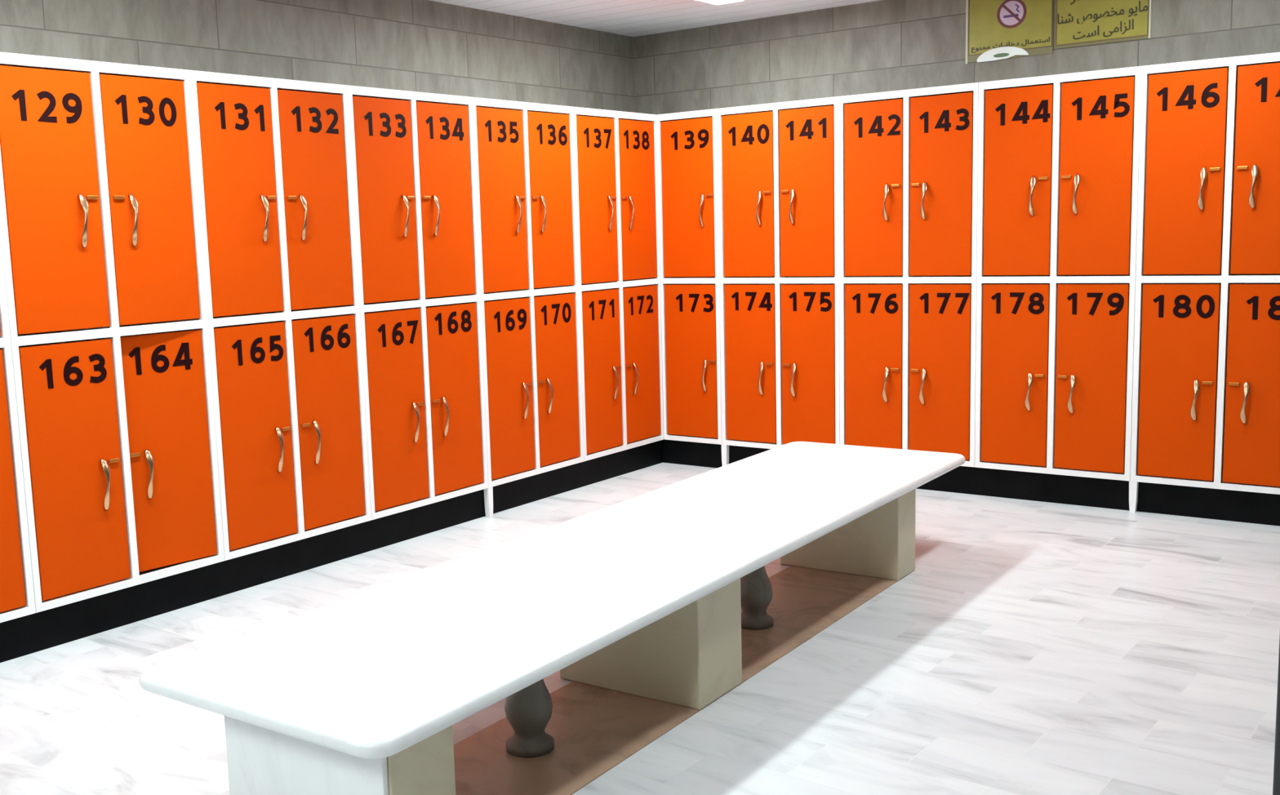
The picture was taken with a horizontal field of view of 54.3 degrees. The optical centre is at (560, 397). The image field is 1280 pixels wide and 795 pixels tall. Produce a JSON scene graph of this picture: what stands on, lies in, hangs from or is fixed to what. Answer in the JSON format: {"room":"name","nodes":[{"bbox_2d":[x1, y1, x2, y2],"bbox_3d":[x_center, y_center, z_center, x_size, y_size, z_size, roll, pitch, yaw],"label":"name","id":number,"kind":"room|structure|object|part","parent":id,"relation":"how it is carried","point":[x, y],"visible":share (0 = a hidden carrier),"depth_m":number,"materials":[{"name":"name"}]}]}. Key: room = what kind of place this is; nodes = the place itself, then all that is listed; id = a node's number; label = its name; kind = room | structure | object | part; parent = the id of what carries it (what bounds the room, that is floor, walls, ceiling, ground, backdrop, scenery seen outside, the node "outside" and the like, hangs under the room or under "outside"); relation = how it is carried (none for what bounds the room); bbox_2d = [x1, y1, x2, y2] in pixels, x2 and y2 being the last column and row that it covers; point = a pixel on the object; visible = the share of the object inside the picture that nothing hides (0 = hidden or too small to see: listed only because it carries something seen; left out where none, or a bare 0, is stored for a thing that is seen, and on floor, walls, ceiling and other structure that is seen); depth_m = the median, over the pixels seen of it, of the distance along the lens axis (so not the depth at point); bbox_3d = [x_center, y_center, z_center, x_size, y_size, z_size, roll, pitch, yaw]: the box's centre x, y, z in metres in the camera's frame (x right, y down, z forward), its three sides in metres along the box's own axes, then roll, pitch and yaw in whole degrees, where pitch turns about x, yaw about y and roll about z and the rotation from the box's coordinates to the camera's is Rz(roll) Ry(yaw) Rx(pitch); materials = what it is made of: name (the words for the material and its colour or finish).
{"room":"changing room","nodes":[
{"label":"changing room","id":0,"kind":"room"},
{"bbox_2d":[0,0,635,112],"bbox_3d":[-2.160,-0.420,4.495,0.112,2.542,8.736,4,10,38],"label":"wall","id":1,"kind":"structure","parent":0,"point":[418,46],"depth_m":5.81,"materials":[{"name":"grey stone"}]},
{"bbox_2d":[0,440,662,662],"bbox_3d":[-0.880,0.572,5.805,0.409,0.145,5.135,4,10,38],"label":"baseboard","id":2,"kind":"structure","parent":1,"relation":"attached to","point":[25,635],"depth_m":5.13,"materials":[{"name":"black stone"}]},
{"bbox_2d":[0,462,1279,794],"bbox_3d":[0.274,1.060,2.825,6.160,0.112,8.736,4,10,38],"label":"floor","id":3,"kind":"structure","parent":0,"point":[1028,647],"depth_m":3.78,"materials":[{"name":"white tile"}]},
{"bbox_2d":[0,228,35,622],"bbox_3d":[-2.221,-0.152,3.941,0.463,1.870,0.782,4,10,38],"label":"lockers","id":4,"kind":"object","parent":3,"relation":"on","point":[17,600],"visible":1,"depth_m":4.16,"materials":[{"name":"orange metal"}]},
{"bbox_3d":[-1.942,0.295,4.037,0.020,0.874,0.342,4,10,38],"label":"door","id":5,"kind":"part","parent":4,"relation":"part of","materials":[{"name":"orange laminate"}]},
{"bbox_2d":[0,52,224,613],"bbox_3d":[-1.742,-0.250,4.553,0.463,1.870,0.782,4,10,38],"label":"lockers","id":6,"kind":"object","parent":3,"relation":"on","point":[100,220],"visible":1,"depth_m":4.40,"materials":[{"name":"orange metal"}]},
{"bbox_3d":[-1.726,-0.666,4.230,0.020,0.877,0.342,4,10,38],"label":"door","id":7,"kind":"part","parent":6,"relation":"part of","materials":[{"name":"orange laminate"}]},
{"bbox_3d":[-1.696,0.244,4.352,0.020,0.874,0.342,4,10,38],"label":"door","id":8,"kind":"part","parent":6,"relation":"part of","materials":[{"name":"orange laminate"}]},
{"bbox_3d":[-1.647,-0.610,4.293,0.036,0.188,0.032,-1,8,7],"label":"handle","id":9,"kind":"part","parent":6,"relation":"part of","materials":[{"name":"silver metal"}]},
{"bbox_3d":[-1.616,0.311,4.416,0.036,0.188,0.032,-1,8,7],"label":"handle","id":10,"kind":"part","parent":6,"relation":"part of","materials":[{"name":"silver metal"}]},
{"bbox_3d":[-1.526,-0.634,4.447,0.036,0.188,0.032,-1,8,7],"label":"handle","id":11,"kind":"part","parent":6,"relation":"part of","materials":[{"name":"silver metal"}]},
{"bbox_3d":[-1.517,0.285,4.587,0.036,0.188,0.032,0,8,13],"label":"handle","id":12,"kind":"part","parent":6,"relation":"part of","materials":[{"name":"silver metal"}]},
{"bbox_3d":[-1.493,-0.714,4.528,0.020,0.877,0.342,4,10,38],"label":"door","id":13,"kind":"part","parent":6,"relation":"part of","materials":[{"name":"orange laminate"}]},
{"bbox_3d":[-1.475,0.196,4.662,0.020,0.874,0.342,5,10,44],"label":"door","id":14,"kind":"part","parent":6,"relation":"part of","materials":[{"name":"orange laminate"}]},
{"bbox_2d":[190,70,371,560],"bbox_3d":[-1.262,-0.348,5.165,0.463,1.870,0.782,4,10,38],"label":"lockers","id":15,"kind":"object","parent":3,"relation":"on","point":[273,158],"visible":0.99,"depth_m":5.02,"materials":[{"name":"orange metal"}]},
{"bbox_3d":[-1.247,-0.764,4.843,0.020,0.877,0.342,4,10,38],"label":"door","id":16,"kind":"part","parent":15,"relation":"part of","materials":[{"name":"orange metal"}]},
{"bbox_3d":[-1.216,0.147,4.964,0.020,0.874,0.342,4,10,38],"label":"door","id":17,"kind":"part","parent":15,"relation":"part of","materials":[{"name":"orange laminate"}]},
{"bbox_3d":[-1.167,-0.707,4.906,0.036,0.188,0.032,-1,8,7],"label":"handle","id":18,"kind":"part","parent":15,"relation":"part of","materials":[{"name":"silver metal"}]},
{"bbox_3d":[-1.136,0.214,5.029,0.036,0.188,0.032,-1,8,7],"label":"handle","id":19,"kind":"part","parent":15,"relation":"part of","materials":[{"name":"silver metal"}]},
{"bbox_3d":[-1.047,-0.732,5.060,0.036,0.188,0.032,-1,8,7],"label":"handle","id":20,"kind":"part","parent":15,"relation":"part of","materials":[{"name":"silver metal"}]},
{"bbox_3d":[-1.014,-0.812,5.141,0.020,0.877,0.342,4,10,38],"label":"door","id":21,"kind":"part","parent":15,"relation":"part of","materials":[{"name":"orange metal"}]},
{"bbox_3d":[-1.016,0.189,5.183,0.036,0.188,0.032,-1,8,7],"label":"handle","id":22,"kind":"part","parent":15,"relation":"part of","materials":[{"name":"silver metal"}]},
{"bbox_3d":[-0.983,0.099,5.262,0.020,0.874,0.342,4,10,38],"label":"door","id":23,"kind":"part","parent":15,"relation":"part of","materials":[{"name":"orange laminate"}]},
{"bbox_2d":[347,85,488,519],"bbox_3d":[-0.783,-0.446,5.778,0.463,1.870,0.782,4,10,38],"label":"lockers","id":24,"kind":"object","parent":3,"relation":"on","point":[412,153],"visible":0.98,"depth_m":5.63,"materials":[{"name":"orange metal"}]},
{"bbox_3d":[-0.767,-0.862,5.455,0.020,0.877,0.342,4,10,38],"label":"door","id":25,"kind":"part","parent":24,"relation":"part of","materials":[{"name":"orange laminate"}]},
{"bbox_3d":[-0.737,0.049,5.577,0.020,0.874,0.342,4,10,38],"label":"door","id":26,"kind":"part","parent":24,"relation":"part of","materials":[{"name":"orange laminate"}]},
{"bbox_3d":[-0.688,-0.805,5.518,0.036,0.188,0.032,-1,8,7],"label":"handle","id":27,"kind":"part","parent":24,"relation":"part of","materials":[{"name":"silver metal"}]},
{"bbox_3d":[-0.657,0.116,5.641,0.036,0.188,0.032,-1,8,7],"label":"handle","id":28,"kind":"part","parent":24,"relation":"part of","materials":[{"name":"silver metal"}]},
{"bbox_3d":[-0.567,-0.830,5.672,0.036,0.188,0.032,-1,8,7],"label":"handle","id":29,"kind":"part","parent":24,"relation":"part of","materials":[{"name":"silver metal"}]},
{"bbox_3d":[-0.536,0.091,5.795,0.036,0.188,0.032,-1,8,7],"label":"handle","id":30,"kind":"part","parent":24,"relation":"part of","materials":[{"name":"silver metal"}]},
{"bbox_3d":[-0.534,-0.909,5.753,0.020,0.877,0.342,4,10,38],"label":"door","id":31,"kind":"part","parent":24,"relation":"part of","materials":[{"name":"orange metal"}]},
{"bbox_3d":[-0.503,0.001,5.875,0.020,0.874,0.342,4,10,38],"label":"door","id":32,"kind":"part","parent":24,"relation":"part of","materials":[{"name":"orange laminate"}]},
{"bbox_2d":[471,97,584,516],"bbox_3d":[-0.302,-0.471,6.398,0.463,2.016,0.787,4,10,38],"label":"lockers","id":33,"kind":"object","parent":3,"relation":"on","point":[524,152],"visible":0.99,"depth_m":6.25,"materials":[{"name":"orange metal"}]},
{"bbox_3d":[-0.354,0.512,6.115,0.029,0.146,0.035,4,10,38],"label":"leg","id":34,"kind":"part","parent":33,"relation":"part of","materials":[{"name":"white metal"}]},
{"bbox_3d":[-0.288,-0.960,6.068,0.020,0.877,0.342,4,10,38],"label":"door","id":35,"kind":"part","parent":33,"relation":"part of","materials":[{"name":"orange metal"}]},
{"bbox_3d":[-0.257,-0.049,6.189,0.020,0.874,0.342,4,10,38],"label":"door","id":36,"kind":"part","parent":33,"relation":"part of","materials":[{"name":"orange laminate"}]},
{"bbox_3d":[-0.208,-0.903,6.131,0.036,0.188,0.032,-1,8,7],"label":"handle","id":37,"kind":"part","parent":33,"relation":"part of","materials":[{"name":"silver metal"}]},
{"bbox_3d":[-0.177,0.018,6.253,0.036,0.188,0.032,-1,8,7],"label":"handle","id":38,"kind":"part","parent":33,"relation":"part of","materials":[{"name":"silver metal"}]},
{"bbox_3d":[-0.087,-0.928,6.285,0.036,0.188,0.032,-1,8,7],"label":"handle","id":39,"kind":"part","parent":33,"relation":"part of","materials":[{"name":"silver metal"}]},
{"bbox_3d":[-0.056,-0.007,6.407,0.036,0.188,0.032,-1,8,7],"label":"handle","id":40,"kind":"part","parent":33,"relation":"part of","materials":[{"name":"silver metal"}]},
{"bbox_3d":[-0.054,-1.007,6.366,0.020,0.877,0.342,4,10,38],"label":"door","id":41,"kind":"part","parent":33,"relation":"part of","materials":[{"name":"orange metal"}]},
{"bbox_3d":[-0.024,-0.097,6.487,0.020,0.874,0.342,4,10,38],"label":"door","id":42,"kind":"part","parent":33,"relation":"part of","materials":[{"name":"orange laminate"}]},
{"bbox_2d":[138,441,964,794],"bbox_3d":[0.362,0.633,4.093,0.806,0.393,3.528,4,9,36],"label":"bench","id":43,"kind":"object","parent":3,"relation":"on","point":[656,605],"visible":1,"depth_m":3.42,"materials":[{"name":"white stone"}]},
{"bbox_3d":[-0.553,0.872,2.691,0.496,0.352,0.015,4,9,36],"label":"panel","id":44,"kind":"part","parent":43,"relation":"part of","materials":[{"name":"white stone"}]},
{"bbox_2d":[573,106,663,461],"bbox_3d":[0.177,-0.642,7.003,0.463,1.870,0.782,4,10,38],"label":"lockers","id":45,"kind":"object","parent":3,"relation":"on","point":[616,167],"visible":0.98,"depth_m":6.87,"materials":[{"name":"orange metal"}]},
{"bbox_3d":[0.192,-1.058,6.680,0.020,0.877,0.342,4,10,38],"label":"door","id":46,"kind":"part","parent":45,"relation":"part of","materials":[{"name":"orange metal"}]},
{"bbox_3d":[0.223,-0.147,6.801,0.020,0.874,0.342,4,10,38],"label":"door","id":47,"kind":"part","parent":45,"relation":"part of","materials":[{"name":"orange metal"}]},
{"bbox_3d":[0.272,-1.001,6.743,0.036,0.188,0.032,-1,8,7],"label":"handle","id":48,"kind":"part","parent":45,"relation":"part of","materials":[{"name":"silver metal"}]},
{"bbox_3d":[0.303,-0.080,6.866,0.036,0.188,0.032,-1,8,7],"label":"handle","id":49,"kind":"part","parent":45,"relation":"part of","materials":[{"name":"silver metal"}]},
{"bbox_3d":[0.392,-1.026,6.897,0.036,0.188,0.032,-1,8,7],"label":"handle","id":50,"kind":"part","parent":45,"relation":"part of","materials":[{"name":"silver metal"}]},
{"bbox_3d":[0.423,-0.105,7.020,0.036,0.188,0.032,-1,8,7],"label":"handle","id":51,"kind":"part","parent":45,"relation":"part of","materials":[{"name":"silver metal"}]},
{"bbox_3d":[0.427,-1.106,6.981,0.020,0.877,0.349,4,10,38],"label":"door","id":52,"kind":"part","parent":45,"relation":"part of","materials":[{"name":"orange laminate"}]},
{"bbox_3d":[0.458,-0.195,7.102,0.020,0.874,0.349,4,10,38],"label":"door","id":53,"kind":"part","parent":45,"relation":"part of","materials":[{"name":"orange metal"}]},
{"bbox_2d":[656,108,721,444],"bbox_3d":[0.851,-0.694,7.223,0.389,1.870,0.463,4,10,38],"label":"lockers","id":54,"kind":"object","parent":3,"relation":"on","point":[686,141],"visible":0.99,"depth_m":7.07,"materials":[{"name":"orange metal"}]},
{"bbox_3d":[0.719,-1.121,7.020,0.338,0.877,0.020,4,10,38],"label":"door","id":55,"kind":"part","parent":54,"relation":"part of","materials":[{"name":"orange metal"}]},
{"bbox_3d":[0.750,-0.210,7.141,0.338,0.874,0.020,4,10,38],"label":"door","id":56,"kind":"part","parent":54,"relation":"part of","materials":[{"name":"orange metal"}]},
{"bbox_3d":[0.783,-1.045,6.947,0.032,0.188,0.036,-1,8,7],"label":"handle","id":57,"kind":"part","parent":54,"relation":"part of","materials":[{"name":"silver metal"}]},
{"bbox_3d":[0.814,-0.124,7.070,0.032,0.188,0.036,-1,8,7],"label":"handle","id":58,"kind":"part","parent":54,"relation":"part of","materials":[{"name":"silver metal"}]},
{"bbox_2d":[716,96,839,466],"bbox_3d":[1.292,-0.591,6.894,0.726,2.016,0.463,4,10,38],"label":"lockers","id":59,"kind":"object","parent":3,"relation":"on","point":[778,167],"visible":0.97,"depth_m":6.72,"materials":[{"name":"orange metal"}]},
{"bbox_3d":[0.937,0.340,7.084,0.035,0.146,0.029,4,10,38],"label":"leg","id":60,"kind":"part","parent":59,"relation":"part of","materials":[{"name":"white metal"}]},
{"bbox_3d":[1.024,-1.100,6.785,0.312,0.877,0.020,4,10,38],"label":"door","id":61,"kind":"part","parent":59,"relation":"part of","materials":[{"name":"orange metal"}]},
{"bbox_3d":[1.055,-0.189,6.906,0.312,0.874,0.020,4,10,38],"label":"door","id":62,"kind":"part","parent":59,"relation":"part of","materials":[{"name":"orange metal"}]},
{"bbox_3d":[1.069,-1.026,6.726,0.032,0.188,0.036,-1,8,7],"label":"handle","id":63,"kind":"part","parent":59,"relation":"part of","materials":[{"name":"silver metal"}]},
{"bbox_3d":[1.100,-0.105,6.849,0.032,0.188,0.036,-1,8,7],"label":"handle","id":64,"kind":"part","parent":59,"relation":"part of","materials":[{"name":"silver metal"}]},
{"bbox_3d":[1.225,-1.015,6.606,0.032,0.188,0.036,-1,8,7],"label":"handle","id":65,"kind":"part","parent":59,"relation":"part of","materials":[{"name":"silver metal"}]},
{"bbox_3d":[1.256,-0.094,6.729,0.032,0.188,0.036,-1,8,7],"label":"handle","id":66,"kind":"part","parent":59,"relation":"part of","materials":[{"name":"silver metal"}]},
{"bbox_3d":[1.301,-1.081,6.571,0.312,0.877,0.020,4,10,38],"label":"door","id":67,"kind":"part","parent":59,"relation":"part of","materials":[{"name":"orange metal"}]},
{"bbox_3d":[1.332,-0.170,6.692,0.312,0.874,0.020,4,10,38],"label":"door","id":68,"kind":"part","parent":59,"relation":"part of","materials":[{"name":"orange metal"}]},
{"bbox_2d":[838,82,978,466],"bbox_3d":[1.863,-0.624,6.442,0.721,1.870,0.463,4,10,38],"label":"lockers","id":69,"kind":"object","parent":3,"relation":"on","point":[908,159],"visible":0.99,"depth_m":6.27,"materials":[{"name":"orange metal"}]},
{"bbox_3d":[1.626,-0.150,6.465,0.312,0.874,0.020,4,10,38],"label":"door","id":70,"kind":"part","parent":69,"relation":"part of","materials":[{"name":"orange metal"}]},
{"bbox_3d":[1.595,-1.060,6.344,0.312,0.877,0.020,4,10,38],"label":"door","id":71,"kind":"part","parent":69,"relation":"part of","materials":[{"name":"orange metal"}]},
{"bbox_3d":[1.672,-0.065,6.408,0.032,0.188,0.036,-1,8,7],"label":"handle","id":72,"kind":"part","parent":69,"relation":"part of","materials":[{"name":"silver metal"}]},
{"bbox_3d":[1.641,-0.986,6.285,0.032,0.188,0.036,-1,8,7],"label":"handle","id":73,"kind":"part","parent":69,"relation":"part of","materials":[{"name":"silver metal"}]},
{"bbox_3d":[1.828,-0.054,6.287,0.032,0.188,0.036,-1,8,7],"label":"handle","id":74,"kind":"part","parent":69,"relation":"part of","materials":[{"name":"silver metal"}]},
{"bbox_3d":[1.796,-0.975,6.165,0.032,0.188,0.036,-1,8,7],"label":"handle","id":75,"kind":"part","parent":69,"relation":"part of","materials":[{"name":"silver metal"}]},
{"bbox_3d":[1.904,-0.130,6.251,0.312,0.874,0.020,4,10,38],"label":"door","id":76,"kind":"part","parent":69,"relation":"part of","materials":[{"name":"orange laminate"}]},
{"bbox_3d":[1.873,-1.041,6.130,0.312,0.877,0.020,4,10,38],"label":"door","id":77,"kind":"part","parent":69,"relation":"part of","materials":[{"name":"orange metal"}]},
{"bbox_2d":[974,66,1141,480],"bbox_3d":[2.435,-0.584,6.001,0.721,1.870,0.463,4,10,38],"label":"lockers","id":78,"kind":"object","parent":3,"relation":"on","point":[1058,154],"visible":0.98,"depth_m":5.83,"materials":[{"name":"orange metal"}]},
{"bbox_3d":[2.198,-0.110,6.024,0.312,0.874,0.020,4,10,38],"label":"door","id":79,"kind":"part","parent":78,"relation":"part of","materials":[{"name":"orange laminate"}]},
{"bbox_3d":[2.167,-1.021,5.902,0.312,0.877,0.020,4,10,38],"label":"door","id":80,"kind":"part","parent":78,"relation":"part of","materials":[{"name":"orange metal"}]},
{"bbox_3d":[2.243,-0.026,5.966,0.032,0.188,0.036,-1,8,7],"label":"handle","id":81,"kind":"part","parent":78,"relation":"part of","materials":[{"name":"silver metal"}]},
{"bbox_3d":[2.212,-0.947,5.843,0.032,0.188,0.036,-1,8,7],"label":"handle","id":82,"kind":"part","parent":78,"relation":"part of","materials":[{"name":"silver metal"}]},
{"bbox_3d":[2.399,-0.015,5.846,0.032,0.188,0.036,-1,8,7],"label":"handle","id":83,"kind":"part","parent":78,"relation":"part of","materials":[{"name":"silver metal"}]},
{"bbox_3d":[2.368,-0.936,5.723,0.032,0.188,0.036,-1,8,7],"label":"handle","id":84,"kind":"part","parent":78,"relation":"part of","materials":[{"name":"silver metal"}]},
{"bbox_3d":[2.475,-0.091,5.810,0.312,0.874,0.020,4,10,38],"label":"door","id":85,"kind":"part","parent":78,"relation":"part of","materials":[{"name":"orange laminate"}]},
{"bbox_3d":[2.445,-1.001,5.688,0.312,0.877,0.020,4,10,38],"label":"door","id":86,"kind":"part","parent":78,"relation":"part of","materials":[{"name":"orange metal"}]},
{"bbox_2d":[1128,52,1279,512],"bbox_3d":[3.007,-0.472,5.571,0.726,2.016,0.463,4,10,38],"label":"lockers","id":87,"kind":"object","parent":3,"relation":"on","point":[1206,392],"visible":1,"depth_m":5.45,"materials":[{"name":"orange metal"}]},
{"bbox_3d":[2.652,0.458,5.760,0.035,0.146,0.029,4,10,38],"label":"leg","id":88,"kind":"part","parent":87,"relation":"part of","materials":[{"name":"white metal"}]},
{"bbox_3d":[2.769,-0.070,5.582,0.312,0.874,0.020,4,10,38],"label":"door","id":89,"kind":"part","parent":87,"relation":"part of","materials":[{"name":"orange laminate"}]},
{"bbox_3d":[2.739,-0.981,5.461,0.312,0.877,0.020,4,10,38],"label":"door","id":90,"kind":"part","parent":87,"relation":"part of","materials":[{"name":"orange metal"}]},
{"bbox_3d":[2.815,0.014,5.525,0.032,0.188,0.036,-1,8,7],"label":"handle","id":91,"kind":"part","parent":87,"relation":"part of","materials":[{"name":"silver metal"}]},
{"bbox_3d":[2.784,-0.907,5.402,0.032,0.188,0.036,-1,8,7],"label":"handle","id":92,"kind":"part","parent":87,"relation":"part of","materials":[{"name":"silver metal"}]},
{"bbox_3d":[2.971,0.025,5.405,0.032,0.188,0.036,-1,8,7],"label":"handle","id":93,"kind":"part","parent":87,"relation":"part of","materials":[{"name":"silver metal"}]},
{"bbox_3d":[3.047,-0.051,5.368,0.312,0.874,0.020,4,10,38],"label":"door","id":94,"kind":"part","parent":87,"relation":"part of","materials":[{"name":"orange laminate"}]},
{"bbox_3d":[2.940,-0.896,5.282,0.032,0.188,0.036,-1,8,7],"label":"handle","id":95,"kind":"part","parent":87,"relation":"part of","materials":[{"name":"silver metal"}]},
{"bbox_3d":[3.016,-0.962,5.247,0.312,0.877,0.020,4,10,38],"label":"door","id":96,"kind":"part","parent":87,"relation":"part of","materials":[{"name":"orange metal"}]},
{"bbox_2d":[1272,636,1279,794],"bbox_3d":[1.414,-0.244,2.269,0.139,2.542,0.139,4,10,38],"label":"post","id":97,"kind":"object","parent":3,"relation":"on","point":[1276,785],"visible":1,"depth_m":2.38,"materials":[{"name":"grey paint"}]},
{"bbox_2d":[429,0,881,36],"bbox_3d":[0.186,-1.570,2.474,6.160,0.112,8.736,4,10,38],"label":"ceiling","id":98,"kind":"structure","parent":0,"point":[631,18],"depth_m":6.74,"materials":[{"name":"white paint"}]},
{"bbox_2d":[692,0,748,5],"bbox_3d":[0.468,-1.957,5.862,0.190,0.032,1.344,4,10,38],"label":"recessed light","id":99,"kind":"object","parent":98,"relation":"in","point":[715,2],"visible":1,"depth_m":6.36,"materials":[{"name":"white"}]},
{"bbox_2d":[702,0,738,4],"bbox_3d":[0.468,-1.958,5.861,0.157,0.022,1.310,4,10,38],"label":"diffuser","id":100,"kind":"object","parent":99,"relation":"attached to","point":[708,2],"depth_m":6.36,"materials":[{"name":"white plastic"}]},
{"bbox_2d":[633,0,1279,415],"bbox_3d":[2.912,-0.790,5.984,6.048,2.542,0.112,4,10,38],"label":"wall","id":101,"kind":"structure","parent":0,"point":[883,46],"depth_m":6.71,"materials":[{"name":"grey stone"}]},
{"bbox_2d":[662,439,1279,525],"bbox_3d":[2.033,0.378,6.519,3.303,0.145,0.409,4,10,38],"label":"baseboard","id":102,"kind":"structure","parent":101,"relation":"attached to","point":[1248,507],"depth_m":5.92,"materials":[{"name":"black stone"}]},
{"bbox_2d":[965,0,1053,64],"bbox_3d":[2.250,-1.877,6.250,0.433,0.347,0.011,4,10,38],"label":"sign","id":103,"kind":"object","parent":101,"relation":"attached to","point":[996,29],"visible":1,"depth_m":6.25,"materials":[{"name":"plastic"}]},
{"bbox_2d":[1053,0,1151,48],"bbox_3d":[2.601,-1.866,5.979,0.440,0.321,0.008,4,10,38],"label":"sign","id":104,"kind":"object","parent":101,"relation":"attached to","point":[1077,23],"visible":1,"depth_m":5.99,"materials":[{"name":"plastic"}]}
]}

